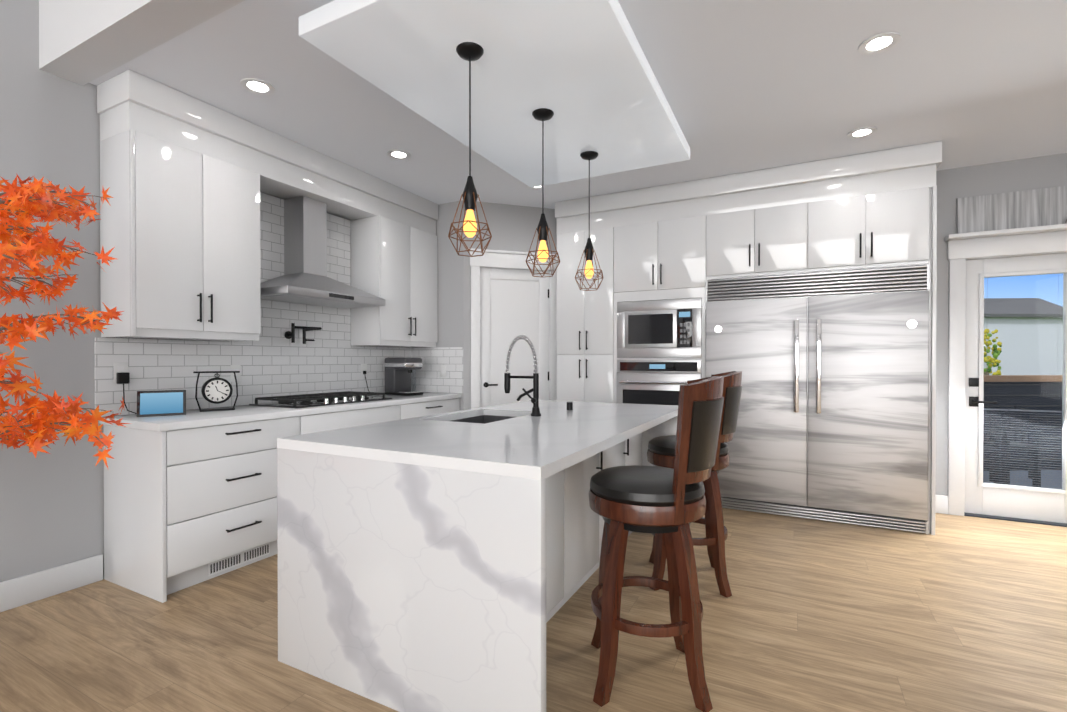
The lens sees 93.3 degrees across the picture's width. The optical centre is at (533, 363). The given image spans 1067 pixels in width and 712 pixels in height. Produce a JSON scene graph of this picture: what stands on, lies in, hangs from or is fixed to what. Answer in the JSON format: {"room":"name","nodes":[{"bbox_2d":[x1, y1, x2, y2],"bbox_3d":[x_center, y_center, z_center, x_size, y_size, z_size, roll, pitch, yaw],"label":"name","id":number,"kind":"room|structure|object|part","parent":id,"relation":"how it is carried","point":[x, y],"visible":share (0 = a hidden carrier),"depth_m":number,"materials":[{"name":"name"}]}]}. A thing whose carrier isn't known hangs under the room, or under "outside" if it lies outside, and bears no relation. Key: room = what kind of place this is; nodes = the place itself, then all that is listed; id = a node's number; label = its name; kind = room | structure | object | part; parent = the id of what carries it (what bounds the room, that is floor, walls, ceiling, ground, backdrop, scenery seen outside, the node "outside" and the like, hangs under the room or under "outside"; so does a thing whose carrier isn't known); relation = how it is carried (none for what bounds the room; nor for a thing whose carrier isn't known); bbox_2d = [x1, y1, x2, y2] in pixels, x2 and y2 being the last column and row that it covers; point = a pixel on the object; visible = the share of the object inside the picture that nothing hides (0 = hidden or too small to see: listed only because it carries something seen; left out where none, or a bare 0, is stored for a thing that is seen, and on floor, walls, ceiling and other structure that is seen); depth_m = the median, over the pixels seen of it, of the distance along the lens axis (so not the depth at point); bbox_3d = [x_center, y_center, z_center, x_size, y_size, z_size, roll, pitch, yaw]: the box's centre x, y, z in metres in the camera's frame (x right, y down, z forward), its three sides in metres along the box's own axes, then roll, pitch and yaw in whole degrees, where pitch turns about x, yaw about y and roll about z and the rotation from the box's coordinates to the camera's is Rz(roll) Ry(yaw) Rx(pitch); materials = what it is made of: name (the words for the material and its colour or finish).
{"room":"kitchen","nodes":[
{"label":"kitchen","id":0,"kind":"room"},
{"bbox_2d":[0,0,408,581],"bbox_3d":[-3.019,-0.920,1.891,0.150,4.300,10.100,0,0,27],"label":"wall","id":1,"kind":"structure","parent":0,"point":[52,509],"depth_m":2.65,"materials":[{"name":"paint"}]},
{"bbox_2d":[0,554,102,611],"bbox_3d":[-3.853,1.168,0.114,0.016,0.145,6.155,0,0,27],"label":"baseboard","id":2,"kind":"structure","parent":1,"relation":"attached to","point":[27,589],"depth_m":2.64,"materials":[{"name":"white wood"}]},
{"bbox_2d":[39,0,244,85],"bbox_3d":[1.631,-2.287,0.534,9.350,1.550,0.180,0,0,27],"label":"ceiling beam","id":3,"kind":"structure","parent":1,"relation":"attached to","point":[82,42],"depth_m":2.39,"materials":[{"name":"white paint"}]},
{"bbox_2d":[97,69,264,341],"bbox_3d":[-2.117,-0.851,3.067,0.348,1.408,0.740,0,0,27],"label":"upper cabinet","id":4,"kind":"object","parent":1,"relation":"attached to","point":[186,179],"depth_m":2.87,"materials":[{"name":"white wood"}]},
{"bbox_2d":[284,323,321,343],"bbox_3d":[-1.770,-0.228,3.925,0.177,0.160,0.253,0,0,27],"label":"pot filler","id":5,"kind":"object","parent":1,"relation":"attached to","point":[289,335],"visible":1,"depth_m":3.85,"materials":[{"name":"black metal"}]},
{"bbox_2d":[260,196,384,308],"bbox_3d":[-1.637,-0.857,3.839,0.490,0.784,0.900,0,0,27],"label":"range hood","id":6,"kind":"object","parent":1,"relation":"attached to","point":[304,279],"visible":0.88,"depth_m":3.80,"materials":[{"name":"silver metal"}]},
{"bbox_2d":[265,129,384,346],"bbox_3d":[-1.696,-0.856,3.880,0.348,1.408,1.092,0,0,27],"label":"range hood surround","id":7,"kind":"object","parent":1,"relation":"attached to","point":[293,169],"depth_m":4.10,"materials":[{"name":"white wood"}]},
{"bbox_2d":[381,181,437,347],"bbox_3d":[-1.273,-0.861,4.697,0.348,1.408,0.788,0,0,27],"label":"upper cabinet","id":8,"kind":"object","parent":1,"relation":"attached to","point":[411,240],"depth_m":4.62,"materials":[{"name":"white wood"}]},
{"bbox_2d":[416,200,463,410],"bbox_3d":[-0.942,-0.179,5.037,0.650,2.780,0.090,0,0,27],"label":"wall","id":9,"kind":"structure","parent":0,"point":[450,303],"depth_m":4.92,"materials":[{"name":"paint"}]},
{"bbox_2d":[463,201,556,409],"bbox_3d":[-0.184,-0.179,5.056,1.061,2.780,0.100,0,0,-18],"label":"wall","id":10,"kind":"structure","parent":0,"point":[512,227],"depth_m":4.95,"materials":[{"name":"paint"}]},
{"bbox_2d":[469,248,556,408],"bbox_3d":[-0.185,0.053,5.036,0.955,2.315,0.140,0,0,-18],"label":"door frame","id":11,"kind":"structure","parent":10,"relation":"attached to","point":[503,259],"depth_m":4.93,"materials":[{"name":"white wood"}]},
{"bbox_2d":[480,268,548,407],"bbox_3d":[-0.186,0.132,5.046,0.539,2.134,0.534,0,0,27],"label":"pantry door","id":12,"kind":"structure","parent":10,"relation":"in","point":[514,303],"depth_m":5.03,"materials":[{"name":"white wood"}]},
{"bbox_2d":[0,508,1066,711],"bbox_3d":[1.110,1.292,-0.234,9.550,0.100,10.100,0,0,27],"label":"floor","id":13,"kind":"structure","parent":0,"point":[956,613],"depth_m":2.26,"materials":[{"name":"brown wood"}]},
{"bbox_2d":[0,173,130,467],"bbox_3d":[-2.293,0.203,1.654,0.956,2.056,1.545,0,0,27],"label":"maple tree","id":14,"kind":"object","parent":13,"relation":"on","point":[26,202],"visible":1,"depth_m":2.06,"materials":[{"name":"orange plant"}]},
{"bbox_2d":[103,398,459,602],"bbox_3d":[-1.555,0.779,3.845,0.639,0.878,2.578,0,0,27],"label":"base cabinet","id":15,"kind":"object","parent":13,"relation":"on","point":[185,508],"visible":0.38,"depth_m":2.78,"materials":[{"name":"white wood"}]},
{"bbox_2d":[99,392,460,431],"bbox_3d":[-1.567,0.318,3.837,0.623,0.040,2.598,0,0,27],"label":"countertop","id":16,"kind":"structure","parent":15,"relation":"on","point":[195,418],"depth_m":3.07,"materials":[{"name":"stone"}]},
{"bbox_2d":[137,390,185,416],"bbox_3d":[-2.161,0.231,2.929,0.230,0.145,0.085,0,0,-35],"label":"smart display","id":17,"kind":"object","parent":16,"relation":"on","point":[161,403],"visible":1,"depth_m":2.91,"materials":[{"name":"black glass"}]},
{"bbox_2d":[193,371,239,411],"bbox_3d":[-2.012,0.176,3.201,0.250,0.250,0.060,0,0,-38],"label":"clock","id":18,"kind":"object","parent":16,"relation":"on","point":[216,390],"visible":0.98,"depth_m":3.18,"materials":[{"name":"black metal"}]},
{"bbox_2d":[94,192,462,416],"bbox_3d":[-1.567,-0.476,3.830,0.646,1.548,2.624,0,0,27],"label":"tile backsplash","id":19,"kind":"structure","parent":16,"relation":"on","point":[273,361],"depth_m":3.80,"materials":[{"name":"white tile"}]},
{"bbox_2d":[113,362,136,413],"label":"outlet plates","id":20,"kind":"object","parent":19,"relation":"on","point":[121,373],"depth_m":2.91,"materials":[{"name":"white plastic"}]},
{"bbox_2d":[230,365,240,381],"label":"outlet plates","id":21,"kind":"object","parent":19,"relation":"on","point":[233,367],"depth_m":3.52,"materials":[{"name":"white plastic"}]},
{"bbox_2d":[361,364,369,391],"label":"outlet plates","id":22,"kind":"object","parent":19,"relation":"on","point":[363,366],"depth_m":4.56,"materials":[{"name":"white plastic"}]},
{"bbox_2d":[440,365,445,376],"label":"outlet plates","id":23,"kind":"object","parent":19,"relation":"on","point":[442,367],"depth_m":4.95,"materials":[{"name":"white plastic"}]},
{"bbox_2d":[249,391,391,408],"bbox_3d":[-1.587,0.271,3.849,0.500,0.054,0.900,0,0,27],"label":"gas cooktop","id":24,"kind":"object","parent":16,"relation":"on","point":[312,400],"visible":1,"depth_m":3.67,"materials":[{"name":"black metal"}]},
{"bbox_2d":[384,358,422,395],"bbox_3d":[-1.191,0.120,4.710,0.320,0.345,0.273,0,0,37],"label":"pod coffee maker","id":25,"kind":"object","parent":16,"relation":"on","point":[398,373],"visible":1,"depth_m":4.64,"materials":[{"name":"black metal"}]},
{"bbox_2d":[277,412,677,711],"bbox_3d":[0.008,0.784,2.809,1.214,0.880,2.284,0,0,27],"label":"kitchen island","id":26,"kind":"object","parent":13,"relation":"on","point":[446,562],"depth_m":1.78,"materials":[{"name":"stone"}]},
{"bbox_2d":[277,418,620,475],"bbox_3d":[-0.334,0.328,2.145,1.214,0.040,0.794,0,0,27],"label":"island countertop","id":27,"kind":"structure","parent":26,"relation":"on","point":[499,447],"depth_m":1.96,"materials":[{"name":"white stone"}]},
{"bbox_2d":[413,408,656,439],"bbox_3d":[-0.002,0.324,2.786,1.214,0.040,0.650,0,0,27],"label":"island countertop","id":28,"kind":"structure","parent":26,"relation":"on","point":[626,425],"depth_m":2.68,"materials":[{"name":"white stone"}]},
{"bbox_2d":[449,412,512,423],"bbox_3d":[-0.287,0.452,2.934,0.454,0.242,0.674,0,0,27],"label":"sink","id":29,"kind":"object","parent":28,"relation":"in","point":[478,417],"depth_m":3.26,"materials":[{"name":"metal"}]},
{"bbox_2d":[504,335,540,416],"bbox_3d":[-0.082,0.069,2.902,0.238,0.469,0.134,0,0,27],"label":"spring faucet","id":30,"kind":"object","parent":28,"relation":"on","point":[534,399],"visible":1,"depth_m":2.90,"materials":[{"name":"black metal"}]},
{"bbox_2d":[485,400,677,419],"bbox_3d":[0.340,0.295,3.447,1.214,0.090,0.840,0,0,27],"label":"island countertop","id":31,"kind":"structure","parent":26,"relation":"on","point":[522,408],"depth_m":3.35,"materials":[{"name":"white stone"}]},
{"bbox_3d":[0.234,0.276,3.255,0.040,0.050,0.040,0,0,27],"label":"soap dispenser button","id":32,"kind":"part","parent":31,"relation":"part of","materials":[{"name":"black plastic"}]},
{"bbox_2d":[588,376,723,711],"bbox_3d":[0.454,0.638,1.983,0.553,1.179,0.530,0,0,27],"label":"bar stool","id":33,"kind":"object","parent":13,"relation":"on","point":[670,503],"visible":1,"depth_m":1.82,"materials":[{"name":"brown wood"}]},
{"bbox_2d":[647,371,741,597],"bbox_3d":[0.896,0.632,2.865,0.540,1.179,0.518,0,0,27],"label":"bar stool","id":34,"kind":"object","parent":13,"relation":"on","point":[661,451],"visible":0.67,"depth_m":2.69,"materials":[{"name":"brown wood"}]},
{"bbox_2d":[555,141,941,534],"bbox_3d":[1.691,-0.174,4.523,2.990,2.777,0.699,0,0,27],"label":"cabinet","id":35,"kind":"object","parent":13,"relation":"on","point":[684,240],"depth_m":4.18,"materials":[{"name":"white wood"}]},
{"bbox_2d":[617,360,700,405],"bbox_3d":[1.230,0.359,4.722,0.746,0.783,0.715,0,0,27],"label":"wall oven","id":36,"kind":"object","parent":35,"relation":"attached to","point":[656,382],"visible":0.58,"depth_m":4.47,"materials":[{"name":"silver metal"}]},
{"bbox_2d":[617,298,701,357],"bbox_3d":[1.244,-0.306,4.746,0.746,0.513,0.651,0,0,27],"label":"built-in microwave","id":37,"kind":"object","parent":35,"relation":"in","point":[670,328],"visible":0.94,"depth_m":4.45,"materials":[{"name":"silver metal"}]},
{"bbox_2d":[706,264,928,533],"bbox_3d":[2.269,0.251,4.184,1.514,1.930,0.723,0,0,27],"label":"refrigerator","id":38,"kind":"object","parent":13,"relation":"on","point":[833,413],"visible":0.92,"depth_m":3.84,"materials":[{"name":"silver metal"}]},
{"bbox_2d":[89,0,1066,208],"bbox_3d":[2.508,-1.614,2.449,9.550,0.120,4.020,0,0,27],"label":"ceiling","id":39,"kind":"structure","parent":0,"point":[749,85],"depth_m":2.84,"materials":[{"name":"paint"}]},
{"bbox_2d":[240,78,274,95],"bbox_3d":[-1.548,-1.551,2.826,0.169,0.010,0.169,0,0,-18],"label":"recessed light","id":40,"kind":"object","parent":39,"relation":"in","point":[253,85],"depth_m":2.82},
{"bbox_2d":[387,150,410,159],"bbox_3d":[-1.007,-1.556,3.762,0.169,0.010,0.169,0,0,-18],"label":"recessed light","id":41,"kind":"object","parent":39,"relation":"in","point":[395,154],"depth_m":3.76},
{"bbox_2d":[299,0,689,187],"bbox_3d":[0.039,-1.466,2.760,1.220,0.180,2.100,0,0,27],"label":"ceiling","id":42,"kind":"structure","parent":39,"relation":"attached to","point":[582,70],"depth_m":2.40,"materials":[{"name":"paint"}]},
{"bbox_2d":[448,42,491,256],"bbox_3d":[-0.279,-0.926,2.210,0.179,0.891,0.192,0,0,27],"label":"pendant light","id":43,"kind":"object","parent":42,"relation":"hanging from","point":[469,51],"visible":1,"depth_m":2.19,"materials":[{"name":"black metal"}]},
{"bbox_2d":[526,108,559,276],"bbox_3d":[0.052,-0.929,2.775,0.179,0.891,0.192,0,0,27],"label":"pendant light","id":44,"kind":"object","parent":42,"relation":"hanging from","point":[543,115],"visible":1,"depth_m":2.76,"materials":[{"name":"black metal"}]},
{"bbox_2d":[575,151,602,290],"bbox_3d":[0.368,-0.933,3.329,0.179,0.891,0.192,0,0,27],"label":"pendant light","id":45,"kind":"object","parent":42,"relation":"hanging from","point":[589,251],"visible":1,"depth_m":3.31,"materials":[{"name":"black metal"}]},
{"bbox_2d":[526,185,545,188],"bbox_3d":[0.022,-1.560,4.423,0.169,0.010,0.169,0,0,-18],"label":"recessed light","id":46,"kind":"object","parent":39,"relation":"in","point":[540,187],"depth_m":4.47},
{"bbox_2d":[847,127,876,138],"bbox_3d":[2.217,-1.554,3.399,0.169,0.010,0.169,0,0,-18],"label":"recessed light","id":47,"kind":"object","parent":39,"relation":"in","point":[863,132],"depth_m":3.40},
{"bbox_2d":[858,32,900,54],"bbox_3d":[1.676,-1.548,2.441,0.169,0.010,0.169,0,0,-18],"label":"recessed light","id":48,"kind":"object","parent":39,"relation":"in","point":[879,43],"depth_m":2.44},
{"bbox_2d":[984,329,1001,374],"bbox_3d":[44.895,-7.327,51.853,26.140,17.118,103.913,0,0,27],"label":"trees","id":49,"kind":"object","parent":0,"point":[995,352],"depth_m":30.70,"materials":[{"name":"green plant"}]},
{"bbox_2d":[935,153,1066,495],"bbox_3d":[4.065,-0.172,3.779,8.000,2.780,0.160,0,0,27],"label":"wall","id":50,"kind":"structure","parent":0,"point":[1033,173],"depth_m":4.05,"materials":[{"name":"paint"}]},
{"bbox_2d":[945,224,1066,526],"bbox_3d":[3.785,0.103,3.853,1.025,2.230,0.290,0,0,27],"label":"door frame","id":51,"kind":"structure","parent":50,"relation":"attached to","point":[1025,241],"depth_m":4.00,"materials":[{"name":"white wood"}]},
{"bbox_2d":[957,186,1066,233],"bbox_3d":[3.943,-1.162,3.723,1.270,0.300,0.030,0,0,27],"label":"curtain","id":52,"kind":"object","parent":51,"relation":"on","point":[1028,208],"visible":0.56,"depth_m":3.85,"materials":[{"name":"grey fabric"}]},
{"bbox_2d":[964,253,1066,522],"bbox_3d":[3.800,0.189,3.883,0.753,2.033,0.104,0,0,27],"label":"entry door","id":53,"kind":"structure","parent":50,"relation":"in","point":[1023,502],"depth_m":3.97,"materials":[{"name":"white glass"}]},
{"label":"outside","id":54,"kind":"structure","parent":0,"visible":0},
{"bbox_2d":[983,470,1061,488],"bbox_3d":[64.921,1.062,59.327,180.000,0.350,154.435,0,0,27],"label":"deck","id":55,"kind":"object","parent":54,"point":[1025,474],"depth_m":5.28,"materials":[{"name":"grey wood"}]},
{"bbox_2d":[983,406,1043,486],"bbox_3d":[4.521,0.876,5.012,1.061,0.862,1.151,0,0,27],"label":"chairs","id":56,"kind":"object","parent":55,"relation":"on","point":[1024,416],"depth_m":4.96,"materials":[{"name":"black wicker"}]},
{"bbox_2d":[983,375,1062,470],"bbox_3d":[5.214,0.670,5.659,3.039,1.068,0.100,0,0,-3],"label":"railing","id":57,"kind":"object","parent":55,"relation":"on","point":[1037,401],"depth_m":5.66,"materials":[{"name":"black metal"}]},
{"bbox_2d":[984,273,1062,306],"bbox_3d":[150.515,-37.320,177.838,109.858,85.000,64.711,0,0,27],"label":"sky","id":58,"kind":"structure","parent":54,"point":[1002,287],"depth_m":179.29,"materials":[{"name":"blue"}]},
{"bbox_2d":[984,298,1062,374],"bbox_3d":[40.189,-2.462,50.043,24.150,8.395,7.600,0,0,-3],"label":"house","id":59,"kind":"structure","parent":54,"point":[1046,332],"depth_m":48.27,"materials":[{"name":"white paint"}]}
]}

